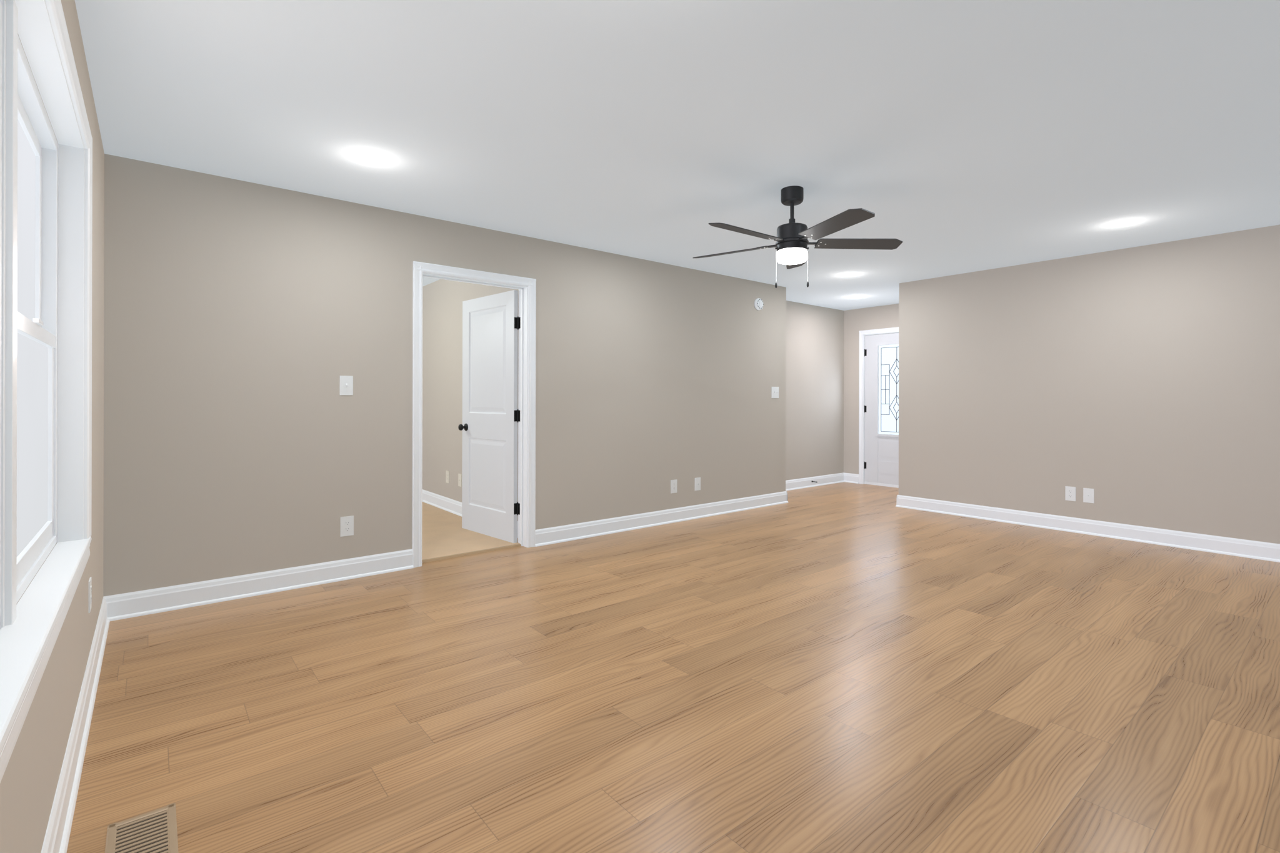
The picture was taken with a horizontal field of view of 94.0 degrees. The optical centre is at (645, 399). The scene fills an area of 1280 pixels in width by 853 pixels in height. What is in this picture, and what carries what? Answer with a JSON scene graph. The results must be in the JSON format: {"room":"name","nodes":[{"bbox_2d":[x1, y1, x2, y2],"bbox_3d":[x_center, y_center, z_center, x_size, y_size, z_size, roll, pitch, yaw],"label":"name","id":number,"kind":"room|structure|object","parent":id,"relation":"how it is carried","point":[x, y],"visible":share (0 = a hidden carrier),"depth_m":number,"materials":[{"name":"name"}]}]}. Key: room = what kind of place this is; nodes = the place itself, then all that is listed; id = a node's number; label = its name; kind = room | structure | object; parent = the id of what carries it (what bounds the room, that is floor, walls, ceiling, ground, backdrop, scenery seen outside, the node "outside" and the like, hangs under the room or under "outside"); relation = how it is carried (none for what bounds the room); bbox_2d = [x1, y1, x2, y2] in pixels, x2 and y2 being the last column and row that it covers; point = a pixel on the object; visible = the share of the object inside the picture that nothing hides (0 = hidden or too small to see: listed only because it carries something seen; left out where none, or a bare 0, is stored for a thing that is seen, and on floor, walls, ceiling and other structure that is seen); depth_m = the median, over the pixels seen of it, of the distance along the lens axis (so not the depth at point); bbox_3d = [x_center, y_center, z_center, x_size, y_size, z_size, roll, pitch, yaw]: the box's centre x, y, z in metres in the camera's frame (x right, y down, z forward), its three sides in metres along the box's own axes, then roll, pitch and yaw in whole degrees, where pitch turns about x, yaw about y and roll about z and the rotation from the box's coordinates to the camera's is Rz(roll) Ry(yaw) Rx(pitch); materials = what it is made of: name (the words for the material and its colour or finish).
{"room":"empty living room","nodes":[
{"label":"empty living room","id":0,"kind":"room"},
{"bbox_2d":[0,0,104,852],"bbox_3d":[-1.353,-0.061,1.225,0.140,2.440,4.792,0,0,-40],"label":"wall","id":1,"kind":"structure","parent":0,"point":[29,781],"depth_m":1.85,"materials":[{"name":"beige paint"}]},
{"bbox_2d":[0,0,92,783],"bbox_3d":[-1.469,-0.200,1.380,0.159,1.573,2.140,0,0,-40],"label":"window","id":2,"kind":"structure","parent":1,"relation":"in","point":[46,184],"depth_m":1.79,"materials":[{"name":"white"}]},
{"bbox_2d":[88,576,91,613],"bbox_3d":[-2.237,0.787,2.408,0.007,0.125,0.078,0,0,-40],"label":"outlet","id":3,"kind":"object","parent":1,"relation":"attached to","point":[90,580],"visible":1,"depth_m":2.39,"materials":[{"name":"white plastic"}]},
{"bbox_2d":[103,153,786,596],"bbox_3d":[-0.713,-0.059,4.953,5.876,2.440,0.140,0,0,-40],"label":"wall","id":4,"kind":"structure","parent":0,"point":[235,311],"depth_m":3.82,"materials":[{"name":"beige paint"}]},
{"bbox_2d":[339,375,353,395],"bbox_3d":[-1.923,-0.091,3.848,0.078,0.125,0.021,0,0,-40],"label":"switch","id":5,"kind":"object","parent":4,"relation":"attached to","point":[345,382],"visible":1,"depth_m":3.85,"materials":[{"name":"white plastic"}]},
{"bbox_2d":[340,515,353,536],"bbox_3d":[-1.925,0.818,3.857,0.078,0.125,0.007,0,0,-40],"label":"outlet","id":6,"kind":"object","parent":4,"relation":"attached to","point":[347,523],"visible":1,"depth_m":3.85,"materials":[{"name":"white plastic"}]},
{"bbox_2d":[411,261,536,568],"bbox_3d":[-1.286,0.103,4.480,0.949,2.113,0.178,0,0,-40],"label":"door frame","id":7,"kind":"structure","parent":4,"relation":"attached to","point":[419,267],"depth_m":4.68,"materials":[{"name":"white wood"}]},
{"bbox_2d":[458,290,520,543],"bbox_3d":[-1.337,0.135,5.035,0.174,2.025,0.854,0,0,-41],"label":"bedroom door","id":8,"kind":"structure","parent":4,"relation":"in","point":[490,507],"depth_m":5.01,"materials":[{"name":"white wood"}]},
{"bbox_2d":[40,472,1279,852],"bbox_3d":[0.517,1.093,4.873,8.210,0.140,7.750,0,0,-40],"label":"baseboard","id":9,"kind":"structure","parent":4,"relation":"attached to","point":[125,605],"depth_m":4.03,"materials":[{"name":"white wood"}]},
{"bbox_2d":[670,479,676,493],"bbox_3d":[0.275,0.825,5.676,0.078,0.125,0.007,0,0,-40],"label":"outlet","id":10,"kind":"object","parent":4,"relation":"attached to","point":[673,482],"visible":1,"depth_m":5.67,"materials":[{"name":"white plastic"}]},
{"bbox_2d":[695,477,700,490],"bbox_3d":[0.520,0.830,5.875,0.078,0.125,0.013,0,0,-40],"label":"outlet","id":11,"kind":"object","parent":4,"relation":"attached to","point":[697,480],"visible":1,"depth_m":5.88,"materials":[{"name":"white plastic"}]},
{"bbox_2d":[754,298,763,309],"bbox_3d":[1.235,-1.032,6.444,0.128,0.128,0.040,0,0,-40],"label":"smoke detector","id":12,"kind":"object","parent":4,"relation":"attached to","point":[759,304],"visible":1,"depth_m":6.42,"materials":[{"name":"white plastic"}]},
{"bbox_2d":[771,386,778,398],"bbox_3d":[1.453,-0.081,6.639,0.124,0.125,0.021,0,0,-40],"label":"switch","id":13,"kind":"object","parent":4,"relation":"attached to","point":[774,390],"visible":1,"depth_m":6.63,"materials":[{"name":"white plastic"}]},
{"bbox_2d":[422,279,518,521],"bbox_3d":[-1.872,-0.062,6.095,0.140,2.440,3.098,0,0,-40],"label":"wall","id":14,"kind":"structure","parent":0,"point":[442,299],"depth_m":6.29,"materials":[{"name":"beige paint"}]},
{"bbox_2d":[445,470,449,483],"bbox_3d":[-2.051,0.800,6.194,0.007,0.125,0.078,0,0,-40],"label":"bedroom outlet","id":15,"kind":"object","parent":14,"relation":"attached to","point":[447,472],"visible":1,"depth_m":6.19,"materials":[{"name":"beige plastic"}]},
{"bbox_2d":[458,473,461,486],"bbox_3d":[-1.846,0.801,5.941,0.013,0.125,0.078,0,0,-40],"label":"outlet","id":16,"kind":"object","parent":14,"relation":"attached to","point":[459,475],"visible":1,"depth_m":5.93,"materials":[{"name":"beige plastic"}]},
{"bbox_2d":[421,501,519,559],"bbox_3d":[-3.056,1.189,5.083,3.250,0.092,3.153,0,0,-40],"label":"floor","id":17,"kind":"structure","parent":0,"point":[443,534],"depth_m":4.98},
{"bbox_2d":[66,481,1279,852],"bbox_3d":[1.483,1.206,4.024,8.082,0.080,5.490,0,0,-40],"label":"floor","id":18,"kind":"structure","parent":0,"point":[840,667],"depth_m":2.30,"materials":[{"name":"brown wood"}]},
{"bbox_2d":[105,803,178,852],"bbox_3d":[-1.295,1.157,1.536,0.145,0.004,0.335,0,0,-40],"label":"floor vent","id":19,"kind":"object","parent":18,"relation":"in","point":[155,831],"visible":1,"depth_m":1.59,"materials":[{"name":"brown metal"}]},
{"bbox_2d":[421,543,521,563],"bbox_3d":[-1.298,1.152,4.492,0.813,0.015,0.040,0,0,-40],"label":"threshold","id":20,"kind":"object","parent":18,"relation":"on","point":[517,545],"visible":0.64,"depth_m":4.46,"materials":[{"name":"beige wood"}]},
{"bbox_2d":[75,0,1279,310],"bbox_3d":[0.523,-1.337,4.873,8.490,0.120,8.030,0,0,-40],"label":"ceiling","id":21,"kind":"structure","parent":0,"point":[976,135],"depth_m":2.67,"materials":[{"name":"white paint"}]},
{"bbox_2d":[352,150,389,164],"bbox_3d":[-1.449,-1.277,3.158,0.176,0.008,0.176,0,0,-40],"label":"recessed light","id":22,"kind":"object","parent":21,"relation":"in","point":[370,157],"visible":1,"depth_m":3.15,"materials":[{"name":"white"}]},
{"bbox_2d":[692,185,902,288],"bbox_3d":[0.853,-0.977,3.598,1.237,0.598,1.290,0,0,-40],"label":"ceiling fan","id":23,"kind":"object","parent":21,"relation":"hanging from","point":[792,243],"depth_m":3.56,"materials":[{"name":"black metal"}]},
{"bbox_2d":[840,273,858,276],"bbox_3d":[2.076,-1.269,6.079,0.176,0.008,0.176,0,0,-40],"label":"recessed light","id":24,"kind":"object","parent":21,"relation":"in","point":[845,274],"visible":1,"depth_m":6.06,"materials":[{"name":"white"}]},
{"bbox_2d":[848,295,863,298],"bbox_3d":[2.607,-1.268,7.374,0.176,0.008,0.176,0,0,-40],"label":"recessed light","id":25,"kind":"object","parent":21,"relation":"in","point":[854,297],"visible":1,"depth_m":7.36,"materials":[{"name":"white"}]},
{"bbox_2d":[1107,219,1138,227],"bbox_3d":[3.436,-1.266,4.294,0.176,0.008,0.176,0,0,-40],"label":"recessed light","id":26,"kind":"object","parent":21,"relation":"in","point":[1123,223],"visible":1,"depth_m":4.29,"materials":[{"name":"white"}]},
{"bbox_2d":[785,300,843,480],"bbox_3d":[1.992,-0.053,7.913,2.346,2.440,0.140,0,0,-40],"label":"wall","id":27,"kind":"structure","parent":0,"point":[814,375],"depth_m":8.06,"materials":[{"name":"beige paint"}]},
{"bbox_2d":[843,303,898,474],"bbox_3d":[3.364,-0.050,7.985,0.140,2.440,1.497,0,0,-40],"label":"wall","id":28,"kind":"structure","parent":0,"point":[887,316],"depth_m":8.39,"materials":[{"name":"beige paint"}]},
{"bbox_2d":[858,326,898,488],"bbox_3d":[3.370,0.106,7.963,0.160,2.128,1.046,0,0,-40],"label":"door frame","id":29,"kind":"structure","parent":28,"relation":"attached to","point":[862,333],"depth_m":8.28,"materials":[{"name":"white wood"}]},
{"bbox_2d":[863,333,898,484],"bbox_3d":[3.318,0.123,7.929,0.114,2.018,0.919,0,0,-40],"label":"front door","id":30,"kind":"structure","parent":28,"relation":"in","point":[881,351],"depth_m":8.10,"materials":[{"name":"white wood"}]},
{"bbox_2d":[898,225,1279,544],"bbox_3d":[4.053,-0.049,5.084,0.140,2.440,3.853,0,0,-40],"label":"wall","id":31,"kind":"structure","parent":0,"point":[1146,378],"depth_m":5.10,"materials":[{"name":"beige paint"}]},
{"bbox_2d":[1065,486,1075,501],"bbox_3d":[3.776,0.835,5.301,0.007,0.125,0.078,0,0,-40],"label":"outlet","id":32,"kind":"object","parent":31,"relation":"attached to","point":[1070,492],"visible":1,"depth_m":5.30,"materials":[{"name":"white plastic"}]},
{"bbox_2d":[1083,488,1094,503],"bbox_3d":[3.859,0.835,5.197,0.013,0.125,0.078,0,0,-40],"label":"jack","id":33,"kind":"object","parent":31,"relation":"attached to","point":[1088,494],"visible":1,"depth_m":5.20,"materials":[{"name":"white plastic"}]}
]}

